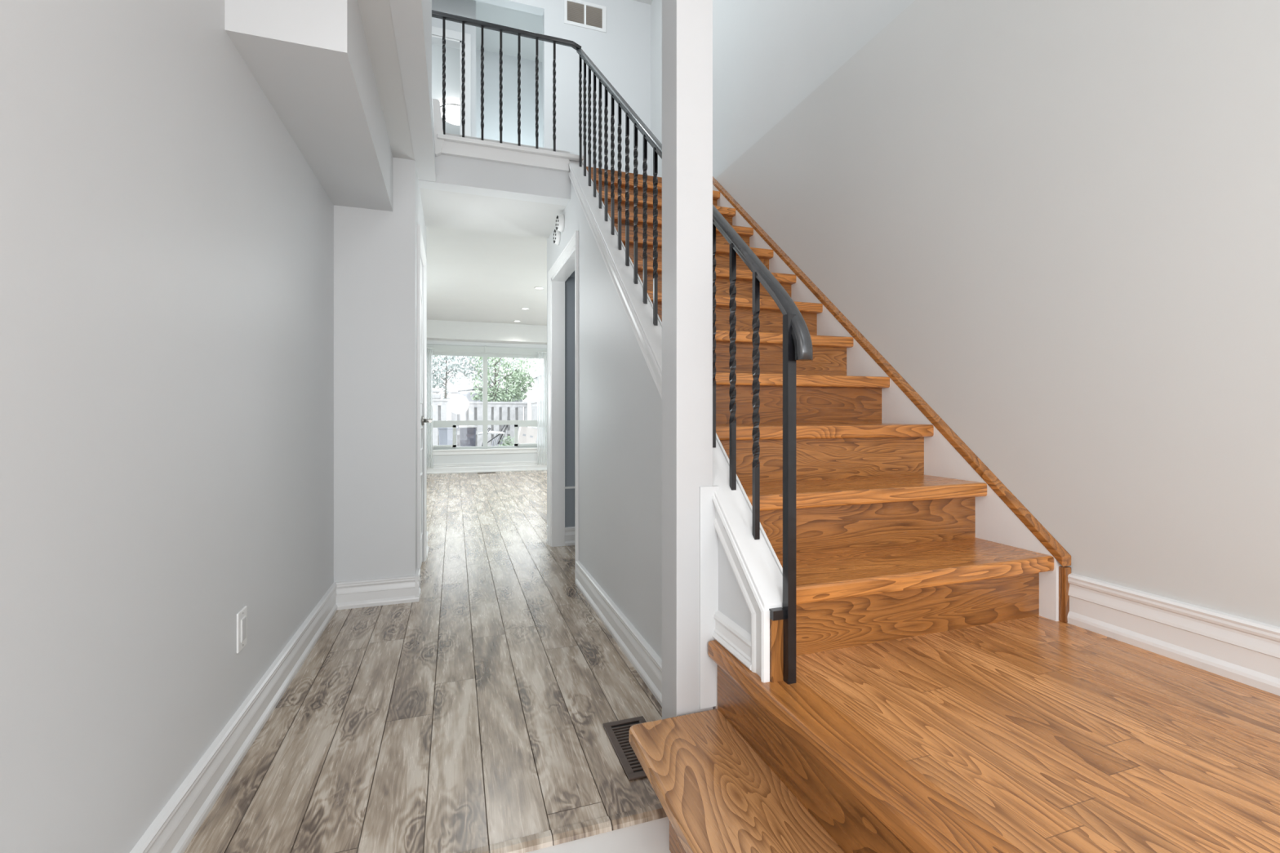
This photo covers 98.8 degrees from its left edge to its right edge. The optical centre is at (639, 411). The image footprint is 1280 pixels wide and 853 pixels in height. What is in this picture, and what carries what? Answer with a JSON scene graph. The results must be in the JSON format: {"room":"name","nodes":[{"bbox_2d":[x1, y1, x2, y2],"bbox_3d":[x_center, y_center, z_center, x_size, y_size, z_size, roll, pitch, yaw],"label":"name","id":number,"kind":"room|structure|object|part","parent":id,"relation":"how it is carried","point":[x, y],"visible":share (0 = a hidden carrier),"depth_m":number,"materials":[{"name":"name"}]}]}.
{"room":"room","nodes":[
{"label":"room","id":0,"kind":"room"},
{"bbox_2d":[0,0,333,852],"bbox_3d":[-0.915,-0.177,0.535,0.209,2.600,5.000,0,0,-19],"label":"wall","id":1,"kind":"structure","parent":0,"point":[166,240],"depth_m":1.13,"materials":[{"name":"paint"}]},
{"bbox_2d":[129,582,337,852],"bbox_3d":[-0.822,0.953,0.513,0.021,0.140,4.900,0,0,-18],"label":"baseboard","id":2,"kind":"structure","parent":1,"relation":"attached to","point":[177,824],"depth_m":1.53,"materials":[{"name":"white paint"}]},
{"bbox_2d":[235,605,247,653],"bbox_3d":[-1.195,0.653,1.649,0.010,0.117,0.072,0,0,-19],"label":"wall switch","id":3,"kind":"object","parent":1,"relation":"attached to","point":[242,616],"visible":1,"depth_m":1.64,"materials":[{"name":"white plastic"}]},
{"bbox_2d":[224,0,392,211],"bbox_3d":[-1.239,-1.222,2.236,0.307,0.300,1.370,0,0,-19],"label":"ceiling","id":4,"kind":"structure","parent":0,"point":[311,60],"depth_m":1.83,"materials":[{"name":"paint"}]},
{"bbox_2d":[333,157,417,582],"bbox_3d":[-1.496,-0.155,2.935,0.550,2.455,0.120,0,0,-19],"label":"wall","id":5,"kind":"structure","parent":0,"point":[375,251],"depth_m":2.91,"materials":[{"name":"paint"}]},
{"bbox_2d":[333,574,418,609],"bbox_3d":[-1.393,0.953,2.896,0.419,0.140,0.021,0,0,-19],"label":"baseboard","id":6,"kind":"structure","parent":5,"relation":"attached to","point":[351,594],"depth_m":2.89,"materials":[{"name":"white paint"}]},
{"bbox_2d":[389,0,435,181],"bbox_3d":[-0.429,-2.714,0.789,0.100,2.707,5.170,0,0,-19],"label":"wall","id":7,"kind":"structure","parent":0,"point":[411,18],"depth_m":2.25,"materials":[{"name":"paint"}]},
{"bbox_2d":[417,174,426,561],"bbox_3d":[-2.051,-0.202,3.407,1.300,2.550,1.130,0,0,-19],"label":"wall","id":8,"kind":"structure","parent":0,"point":[420,218],"depth_m":3.74,"materials":[{"name":"paint"}]},
{"bbox_2d":[414,568,421,599],"bbox_3d":[-1.224,0.953,3.025,0.021,0.140,0.154,0,0,-19],"label":"baseboard","id":9,"kind":"structure","parent":8,"relation":"attached to","point":[417,578],"depth_m":2.95,"materials":[{"name":"white paint"}]},
{"bbox_2d":[417,223,432,587],"bbox_3d":[-1.372,-0.020,3.452,0.106,2.086,0.752,0,0,-19],"label":"door","id":10,"kind":"structure","parent":8,"relation":"in","point":[422,420],"depth_m":3.56,"materials":[{"name":"white paint"}]},
{"bbox_3d":[-1.385,0.003,3.448,0.018,1.616,0.398,0,0,-19],"label":"panel mould","id":11,"kind":"part","parent":10,"relation":"part of","materials":[{"name":"white paint"}]},
{"bbox_3d":[-1.371,-0.020,3.453,0.018,2.086,0.752,0,0,-19],"label":"casing","id":12,"kind":"part","parent":10,"relation":"part of","materials":[{"name":"white paint"}]},
{"bbox_3d":[-1.411,0.058,3.646,0.057,0.027,0.114,0,0,-19],"label":"lever","id":13,"kind":"part","parent":10,"relation":"part of","materials":[{"name":"silver metal"}]},
{"bbox_2d":[426,531,428,556],"bbox_3d":[-1.532,0.953,3.934,0.021,0.140,0.265,0,0,-19],"label":"baseboard","id":14,"kind":"structure","parent":8,"relation":"attached to","point":[427,531],"depth_m":3.97,"materials":[{"name":"white paint"}]},
{"bbox_2d":[183,470,671,852],"bbox_3d":[-0.443,1.073,4.115,4.800,0.100,11.480,0,0,-19],"label":"floor","id":15,"kind":"structure","parent":0,"point":[471,713],"depth_m":1.84,"materials":[{"name":"grey laminate"}]},
{"bbox_2d":[602,715,646,780],"bbox_3d":[-0.010,1.020,1.676,0.143,0.006,0.288,0,0,-19],"label":"floor vent","id":16,"kind":"object","parent":15,"relation":"in","point":[617,731],"visible":0.62,"depth_m":1.68,"materials":[{"name":"brown metal"}]},
{"bbox_2d":[662,0,712,719],"bbox_3d":[0.134,-1.522,1.572,0.110,5.090,0.114,0,0,-19],"label":"square post","id":17,"kind":"object","parent":15,"relation":"on","point":[686,24],"visible":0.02,"depth_m":1.52,"materials":[{"name":"paint"}]},
{"bbox_2d":[628,709,845,852],"bbox_3d":[0.574,0.925,0.024,0.293,0.204,3.078,0,0,-19],"label":"step","id":18,"kind":"structure","parent":15,"relation":"on","point":[717,794],"depth_m":1.19,"materials":[{"name":"brown wood"}]},
{"bbox_2d":[707,615,1279,852],"bbox_3d":[1.200,0.827,0.235,1.097,0.391,3.075,0,0,-19],"label":"stair landing","id":19,"kind":"structure","parent":15,"relation":"on","point":[1038,734],"depth_m":1.07,"materials":[{"name":"brown wood"}]},
{"bbox_2d":[431,9,813,684],"bbox_3d":[-0.499,-0.863,2.219,1.078,2.991,2.409,0,0,-19],"label":"stair railing","id":20,"kind":"object","parent":19,"relation":"on","point":[797,340],"visible":0.87,"depth_m":1.67,"materials":[{"name":"black metal"}]},
{"bbox_3d":[-0.499,-1.239,2.219,1.078,2.239,2.409,0,0,-19],"label":"handrail","id":21,"kind":"part","parent":20,"relation":"part of","materials":[{"name":"black metal"}]},
{"bbox_3d":[0.321,0.473,1.286,0.033,0.022,0.022,0,0,-19],"label":"bracket plate","id":22,"kind":"part","parent":20,"relation":"part of","materials":[{"name":"black metal"}]},
{"bbox_2d":[586,166,1071,656],"bbox_3d":[0.428,-0.570,2.673,0.995,2.426,2.528,0,0,-19],"label":"staircase","id":23,"kind":"structure","parent":19,"relation":"on","point":[903,531],"depth_m":1.86,"materials":[{"name":"brown wood"}]},
{"bbox_2d":[431,0,431,60],"bbox_3d":[-2.860,-2.867,5.482,2.300,2.400,6.780,0,0,-19],"label":"wall","id":24,"kind":"structure","parent":0,"point":[431,0],"depth_m":2.60,"materials":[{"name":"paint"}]},
{"bbox_2d":[431,0,475,137],"bbox_3d":[-2.333,-2.867,5.175,1.500,2.400,0.100,0,0,-19],"label":"wall","id":25,"kind":"structure","parent":0,"point":[465,8],"depth_m":5.34,"materials":[{"name":"paint"}]},
{"bbox_2d":[431,26,471,136],"bbox_3d":[-2.131,-2.672,5.233,0.985,2.010,0.120,0,0,-19],"label":"door frame","id":26,"kind":"structure","parent":25,"relation":"in","point":[453,38],"depth_m":5.32,"materials":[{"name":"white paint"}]},
{"bbox_2d":[357,0,565,238],"bbox_3d":[-0.393,-1.380,1.239,1.550,0.035,6.000,0,0,-19],"label":"ceiling","id":27,"kind":"structure","parent":0,"point":[443,209],"depth_m":3.46,"materials":[{"name":"paint"}]},
{"bbox_2d":[426,226,546,325],"bbox_3d":[-1.405,-1.527,6.957,5.000,0.100,5.480,0,0,-19],"label":"ceiling","id":28,"kind":"structure","parent":0,"point":[473,276],"depth_m":6.04,"materials":[{"name":"paint"}]},
{"bbox_2d":[534,286,544,288],"bbox_3d":[-1.197,-1.473,6.516,0.116,0.008,0.116,0,0,-19],"label":"recessed light","id":29,"kind":"object","parent":28,"relation":"in","point":[535,287],"visible":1,"depth_m":6.50,"materials":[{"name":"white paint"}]},
{"bbox_2d":[426,339,546,465],"bbox_3d":[-2.272,-0.227,9.514,5.000,2.500,0.120,0,0,-19],"label":"wall","id":30,"kind":"structure","parent":0,"point":[508,457],"depth_m":9.32,"materials":[{"name":"paint"}]},
{"bbox_2d":[426,344,546,465],"bbox_3d":[-2.573,-0.125,9.377,2.180,2.005,0.154,0,0,-19],"label":"window","id":31,"kind":"structure","parent":30,"relation":"in","point":[484,352],"depth_m":9.35,"materials":[{"name":"plastic"}]},
{"bbox_2d":[426,347,434,468],"bbox_3d":[-3.447,-0.065,8.947,0.170,1.976,0.044,0,0,-19],"label":"sheer curtain","id":32,"kind":"object","parent":31,"relation":"hanging from","point":[429,350],"visible":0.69,"depth_m":8.95,"materials":[{"name":"white fabric"}]},
{"bbox_3d":[-3.282,0.405,9.147,0.410,0.365,0.048,0,0,-19],"label":"sliding sash","id":33,"kind":"part","parent":31,"relation":"part of","materials":[{"name":"glass"}]},
{"bbox_3d":[-2.580,0.668,9.335,2.100,0.090,0.080,0,0,-19],"label":"sill","id":34,"kind":"part","parent":31,"relation":"part of","materials":[{"name":"white paint"}]},
{"bbox_3d":[-2.615,0.795,9.328,1.770,0.165,0.012,0,0,-19],"label":"apron mould","id":35,"kind":"part","parent":31,"relation":"part of","materials":[{"name":"white paint"}]},
{"bbox_3d":[-2.559,-1.062,9.335,2.180,0.130,0.034,0,0,-19],"label":"head casing","id":36,"kind":"part","parent":31,"relation":"part of","materials":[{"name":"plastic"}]},
{"bbox_3d":[-1.927,0.405,9.605,0.530,0.365,0.048,0,0,-19],"label":"sliding sash","id":37,"kind":"part","parent":31,"relation":"part of","materials":[{"name":"glass"}]},
{"bbox_2d":[536,351,546,465],"bbox_3d":[-1.671,-0.065,9.549,0.280,1.976,0.044,0,0,-19],"label":"sheer curtain","id":38,"kind":"object","parent":31,"relation":"hanging from","point":[541,357],"visible":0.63,"depth_m":9.53,"materials":[{"name":"white fabric"}]},
{"bbox_2d":[426,462,546,474],"bbox_3d":[-2.888,0.953,9.231,3.450,0.140,0.021,0,0,-19],"label":"baseboard","id":39,"kind":"structure","parent":30,"relation":"attached to","point":[481,468],"depth_m":9.31,"materials":[{"name":"white paint"}]},
{"bbox_2d":[426,319,546,344],"bbox_3d":[-2.204,-1.332,9.315,4.800,0.290,0.300,0,0,-19],"label":"wall","id":40,"kind":"structure","parent":0,"point":[437,330],"depth_m":9.05,"materials":[{"name":"paint"}]},
{"bbox_2d":[417,150,570,205],"bbox_3d":[-0.862,-1.492,3.415,0.963,0.271,0.118,0,0,-19],"label":"wall","id":41,"kind":"structure","parent":0,"point":[453,173],"depth_m":3.37,"materials":[{"name":"paint"}]},
{"bbox_2d":[432,98,583,172],"bbox_3d":[-0.790,-1.670,3.354,0.896,0.324,0.060,0,0,-19],"label":"trim","id":42,"kind":"structure","parent":41,"relation":"attached to","point":[446,144],"depth_m":3.32,"materials":[{"name":"white paint"}]},
{"bbox_2d":[433,131,569,153],"bbox_3d":[-1.319,-1.532,3.671,3.856,0.270,11.200,0,0,-19],"label":"floor","id":43,"kind":"structure","parent":0,"point":[449,134],"depth_m":3.38,"materials":[{"name":"paint"}]},
{"bbox_2d":[475,48,542,147],"bbox_3d":[-0.890,-2.867,5.901,1.900,2.400,1.250,0,0,-19],"label":"wall","id":44,"kind":"structure","parent":0,"point":[491,60],"depth_m":6.25,"materials":[{"name":"paint"}]},
{"bbox_2d":[431,0,653,134],"bbox_3d":[-1.272,-4.117,3.687,3.956,0.100,11.200,0,0,-19],"label":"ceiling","id":45,"kind":"structure","parent":0,"point":[487,12],"depth_m":6.09,"materials":[{"name":"paint"}]},
{"bbox_2d":[440,99,459,124],"bbox_3d":[-2.467,-3.978,7.347,0.444,0.178,0.444,0,0,-19],"label":"ceiling lamp","id":46,"kind":"object","parent":45,"relation":"attached to","point":[452,106],"visible":0.51,"depth_m":7.19,"materials":[{"name":"white"}]},
{"bbox_2d":[475,0,650,175],"bbox_3d":[-1.381,-2.867,5.022,3.206,2.400,0.100,0,0,-19],"label":"wall","id":47,"kind":"structure","parent":0,"point":[622,54],"depth_m":5.30,"materials":[{"name":"paint"}]},
{"bbox_2d":[564,0,606,32],"bbox_3d":[-0.523,-3.808,5.255,0.410,0.249,0.010,0,0,-19],"label":"air vent","id":48,"kind":"object","parent":47,"relation":"in","point":[580,13],"visible":1,"depth_m":5.25,"materials":[{"name":"white paint"}]},
{"bbox_2d":[458,803,667,852],"bbox_3d":[-0.451,1.029,1.237,1.180,0.028,0.039,0,0,-19],"label":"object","id":49,"kind":"structure","parent":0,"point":[535,842],"depth_m":1.33,"materials":[{"name":"grey laminate"}]},
{"bbox_2d":[564,276,574,527],"bbox_3d":[0.035,-0.027,3.873,0.950,2.100,1.215,0,0,-19],"label":"wall","id":50,"kind":"structure","parent":0,"point":[570,282],"depth_m":4.21,"materials":[{"name":"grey paint"}]},
{"bbox_2d":[564,526,574,546],"bbox_3d":[-0.172,0.953,4.328,0.850,0.140,0.021,0,0,-19],"label":"baseboard","id":51,"kind":"structure","parent":50,"relation":"attached to","point":[570,531],"depth_m":4.20,"materials":[{"name":"white paint"}]},
{"bbox_2d":[564,486,574,488],"bbox_3d":[-0.174,0.580,4.332,0.850,0.015,0.012,0,0,-19],"label":"trim","id":52,"kind":"structure","parent":50,"relation":"attached to","point":[566,487],"depth_m":4.20,"materials":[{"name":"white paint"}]},
{"bbox_2d":[569,271,574,277],"bbox_3d":[0.030,-1.057,3.872,0.960,0.040,1.015,0,0,-19],"label":"ceiling","id":53,"kind":"structure","parent":0,"point":[572,275],"depth_m":4.17,"materials":[{"name":"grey paint"}]},
{"bbox_2d":[546,181,751,709],"bbox_3d":[1.011,-0.235,3.251,2.600,2.616,3.250,0,0,-19],"label":"wall","id":54,"kind":"structure","parent":0,"point":[620,402],"depth_m":2.51,"materials":[{"name":"paint"}]},
{"bbox_2d":[546,524,547,544],"bbox_3d":[-0.715,0.953,4.262,0.021,0.140,0.067,0,0,-19],"label":"baseboard","id":55,"kind":"structure","parent":54,"relation":"attached to","point":[547,525],"depth_m":4.27,"materials":[{"name":"white paint"}]},
{"bbox_2d":[553,229,560,244],"bbox_3d":[-0.586,-1.235,3.861,0.034,0.112,0.112,0,0,-19],"label":"smoke detector","id":56,"kind":"object","parent":54,"relation":"attached to","point":[557,235],"visible":0.9,"depth_m":3.82,"materials":[{"name":"white plastic"}]},
{"bbox_2d":[555,214,564,231],"bbox_3d":[-0.541,-1.279,3.712,0.044,0.112,0.112,0,0,-19],"label":"smoke detector","id":57,"kind":"object","parent":54,"relation":"attached to","point":[560,221],"visible":1,"depth_m":3.67,"materials":[{"name":"white plastic"}]},
{"bbox_2d":[547,231,578,582],"bbox_3d":[-0.444,-0.028,3.777,0.218,2.101,1.022,0,0,-19],"label":"door frame","id":58,"kind":"structure","parent":54,"relation":"in","point":[567,262],"depth_m":4.17,"materials":[{"name":"white paint"}]},
{"bbox_2d":[575,560,662,706],"bbox_3d":[-0.086,0.953,2.403,0.021,0.140,1.807,0,0,-19],"label":"baseboard","id":59,"kind":"structure","parent":54,"relation":"attached to","point":[647,664],"depth_m":2.33,"materials":[{"name":"white paint"}]},
{"bbox_2d":[568,160,782,709],"bbox_3d":[-0.064,-0.390,2.409,0.134,2.425,2.376,0,0,-19],"label":"trim","id":60,"kind":"structure","parent":54,"relation":"attached to","point":[726,513],"depth_m":1.52,"materials":[{"name":"white paint"}]},
{"bbox_3d":[0.242,0.593,1.438,0.019,0.076,0.208,0,0,-19],"label":"mould","id":61,"kind":"part","parent":60,"relation":"part of","materials":[{"name":"white paint"}]},
{"bbox_3d":[0.335,0.557,1.298,0.064,0.151,0.016,0,0,-19],"label":"panel","id":62,"kind":"part","parent":60,"relation":"part of","materials":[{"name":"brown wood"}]},
{"bbox_2d":[650,0,915,178],"bbox_3d":[1.312,-2.864,2.292,0.244,2.406,6.900,0,0,-19],"label":"wall","id":63,"kind":"structure","parent":0,"point":[769,56],"depth_m":3.45,"materials":[{"name":"paint"}]},
{"bbox_2d":[715,0,1279,626],"bbox_3d":[1.267,-0.269,2.277,0.340,2.784,6.900,0,0,-19],"label":"wall","id":64,"kind":"structure","parent":0,"point":[1057,222],"depth_m":1.62,"materials":[{"name":"paint"}]},
{"bbox_2d":[1066,573,1279,696],"bbox_3d":[1.746,0.558,0.300,0.021,0.148,2.848,0,0,-19],"label":"baseboard","id":65,"kind":"structure","parent":64,"relation":"attached to","point":[1244,651],"depth_m":1.39,"materials":[{"name":"white paint"}]},
{"label":"outside","id":66,"kind":"structure","parent":0,"visible":0},
{"bbox_3d":[-5.283,1.423,20.277,21.000,0.100,22.200,0,0,-19],"label":"ground","id":67,"kind":"structure","parent":66,"visible":0},
{"bbox_2d":[432,399,451,444],"bbox_3d":[-6.114,0.518,13.814,2.580,1.710,0.150,0,0,-19],"label":"fence","id":68,"kind":"object","parent":67,"relation":"on","point":[439,411],"visible":0.09,"depth_m":14.10,"materials":[{"name":"white wood"}]},
{"bbox_2d":[432,388,441,399],"bbox_3d":[-5.260,-0.469,14.130,0.260,0.260,0.240,0,0,-19],"label":"planter","id":69,"kind":"object","parent":68,"relation":"on","point":[435,396],"visible":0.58,"depth_m":14.04,"materials":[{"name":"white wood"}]},
{"bbox_3d":[-5.260,-0.547,14.130,0.220,0.105,0.200,0,0,-19],"label":"lid","id":70,"kind":"part","parent":69,"relation":"part of","materials":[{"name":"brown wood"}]},
{"bbox_3d":[-5.260,-0.409,14.130,0.260,0.140,0.240,0,0,-19],"label":"pot","id":71,"kind":"part","parent":69,"relation":"part of","materials":[{"name":"white wood"}]},
{"bbox_3d":[-6.150,0.543,13.812,2.410,1.560,0.110,0,0,-19],"label":"picket panel","id":72,"kind":"part","parent":68,"relation":"part of","materials":[{"name":"white wood"}]},
{"bbox_3d":[-6.108,0.493,13.797,2.480,1.560,0.065,0,0,-19],"label":"rail","id":73,"kind":"part","parent":68,"relation":"part of","materials":[{"name":"white wood"}]},
{"bbox_3d":[-4.947,0.518,14.235,0.100,1.710,0.100,0,0,-19],"label":"post","id":74,"kind":"part","parent":68,"relation":"part of","materials":[{"name":"white wood"}]},
{"bbox_2d":[448,388,458,399],"bbox_3d":[-4.852,-0.469,14.268,0.260,0.260,0.240,0,0,-19],"label":"planter","id":75,"kind":"object","parent":68,"relation":"on","point":[453,395],"visible":1,"depth_m":14.17,"materials":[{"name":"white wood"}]},
{"bbox_3d":[-4.852,-0.409,14.268,0.260,0.140,0.240,0,0,-19],"label":"pot","id":76,"kind":"part","parent":75,"relation":"part of","materials":[{"name":"white wood"}]},
{"bbox_3d":[-4.852,-0.547,14.268,0.220,0.105,0.200,0,0,-19],"label":"lid","id":77,"kind":"part","parent":75,"relation":"part of","materials":[{"name":"white wood"}]},
{"bbox_2d":[437,426,457,444],"bbox_3d":[-3.685,0.830,10.524,0.370,1.085,0.340,0,0,-19],"label":"storage bin","id":78,"kind":"object","parent":67,"relation":"on","point":[446,434],"visible":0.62,"depth_m":10.37,"materials":[{"name":"grey plastic"}]},
{"bbox_3d":[-3.685,0.305,10.524,0.370,0.035,0.340,0,0,-19],"label":"lid","id":79,"kind":"part","parent":78,"relation":"part of","materials":[{"name":"grey plastic"}]},
{"bbox_2d":[458,426,477,446],"bbox_3d":[-3.296,0.820,10.498,0.330,1.105,0.340,0,0,-19],"label":"storage bin","id":80,"kind":"object","parent":67,"relation":"on","point":[467,433],"visible":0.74,"depth_m":10.36,"materials":[{"name":"plastic"}]},
{"bbox_3d":[-3.296,0.283,10.498,0.330,0.030,0.340,0,0,-19],"label":"lid","id":81,"kind":"part","parent":80,"relation":"part of","materials":[{"name":"grey plastic"}]},
{"bbox_2d":[432,355,537,399],"bbox_3d":[-6.943,-0.817,20.869,6.140,4.381,1.714,0,0,-19],"label":"tree","id":82,"kind":"object","parent":67,"relation":"on","point":[450,367],"visible":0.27,"depth_m":20.72,"materials":[{"name":"green plant"}]},
{"bbox_2d":[447,386,524,407],"bbox_3d":[-4.777,0.298,17.070,2.300,2.150,1.200,0,0,-19],"label":"garden shed","id":83,"kind":"object","parent":67,"relation":"on","point":[464,396],"visible":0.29,"depth_m":16.41,"materials":[{"name":"white"}]},
{"bbox_2d":[451,401,528,446],"bbox_3d":[-4.042,0.548,14.727,2.030,1.650,0.150,0,0,-19],"label":"fence","id":84,"kind":"object","parent":67,"relation":"on","point":[501,411],"visible":0.41,"depth_m":14.72,"materials":[{"name":"white wood"}]},
{"bbox_3d":[-4.036,0.523,14.710,1.930,1.500,0.065,0,0,-19],"label":"rail","id":85,"kind":"part","parent":84,"relation":"part of","materials":[{"name":"white wood"}]},
{"bbox_3d":[-4.050,0.548,14.750,0.100,1.650,0.100,0,0,-19],"label":"post","id":86,"kind":"part","parent":84,"relation":"part of","materials":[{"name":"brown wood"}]},
{"bbox_3d":[-3.136,0.548,15.060,0.100,1.650,0.100,0,0,-19],"label":"post","id":87,"kind":"part","parent":84,"relation":"part of","materials":[{"name":"white wood"}]},
{"bbox_2d":[477,427,504,446],"bbox_3d":[-2.999,0.844,11.020,0.515,1.060,0.432,0,0,-19],"label":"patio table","id":88,"kind":"object","parent":67,"relation":"on","point":[488,432],"visible":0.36,"depth_m":10.86,"materials":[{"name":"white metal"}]},
{"bbox_3d":[-2.930,0.422,10.832,0.505,0.072,0.032,0,0,-19],"label":"armrest","id":89,"kind":"part","parent":88,"relation":"part of","materials":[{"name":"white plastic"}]},
{"bbox_2d":[460,356,537,407],"bbox_3d":[-3.854,-0.664,15.691,2.477,4.075,1.466,0,0,-19],"label":"tree","id":90,"kind":"object","parent":67,"relation":"on","point":[513,378],"visible":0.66,"depth_m":15.67,"materials":[{"name":"green plant"}]},
{"bbox_2d":[487,419,510,445],"bbox_3d":[-2.974,0.716,11.500,0.558,1.121,0.117,0,0,-38],"label":"folding chair","id":91,"kind":"object","parent":67,"relation":"on","point":[496,435],"visible":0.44,"depth_m":11.50,"materials":[{"name":"black metal"}]},
{"bbox_2d":[498,435,514,445],"bbox_3d":[-2.689,0.925,11.206,0.409,0.896,0.403,0,0,43],"label":"potted plant","id":92,"kind":"object","parent":67,"relation":"on","point":[507,443],"visible":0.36,"depth_m":11.19,"materials":[{"name":"green plant"}]},
{"bbox_2d":[529,400,537,443],"bbox_3d":[-2.389,0.548,13.072,0.150,1.650,3.804,0,0,-16],"label":"fence","id":93,"kind":"object","parent":67,"relation":"on","point":[533,404],"visible":0.09,"depth_m":13.96,"materials":[{"name":"white wood"}]},
{"bbox_3d":[-2.406,0.523,13.068,0.065,1.500,3.704,0,0,-16],"label":"rail","id":94,"kind":"part","parent":93,"relation":"part of","materials":[{"name":"white wood"}]},
{"bbox_3d":[-2.386,0.573,13.098,0.110,1.500,3.655,0,0,-16],"label":"picket panel","id":95,"kind":"part","parent":93,"relation":"part of","materials":[{"name":"white wood"}]},
{"bbox_2d":[533,376,537,400],"bbox_3d":[-2.428,-0.002,16.493,1.420,2.750,1.800,0,0,-19],"label":"outbuilding","id":96,"kind":"structure","parent":67,"relation":"on","point":[535,378],"depth_m":16.68,"materials":[{"name":"paint"}]},
{"bbox_3d":[-2.210,1.028,10.813,0.550,0.690,0.400,0,0,-19],"label":"wooden crate","id":97,"kind":"object","parent":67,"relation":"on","visible":0},
{"bbox_2d":[517,426,537,444],"bbox_3d":[-2.189,0.451,10.820,0.480,0.449,0.320,0,0,-19],"label":"cardboard box","id":98,"kind":"object","parent":97,"relation":"on","point":[526,434],"visible":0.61,"depth_m":10.66,"materials":[{"name":"white cardboard"}]}
]}

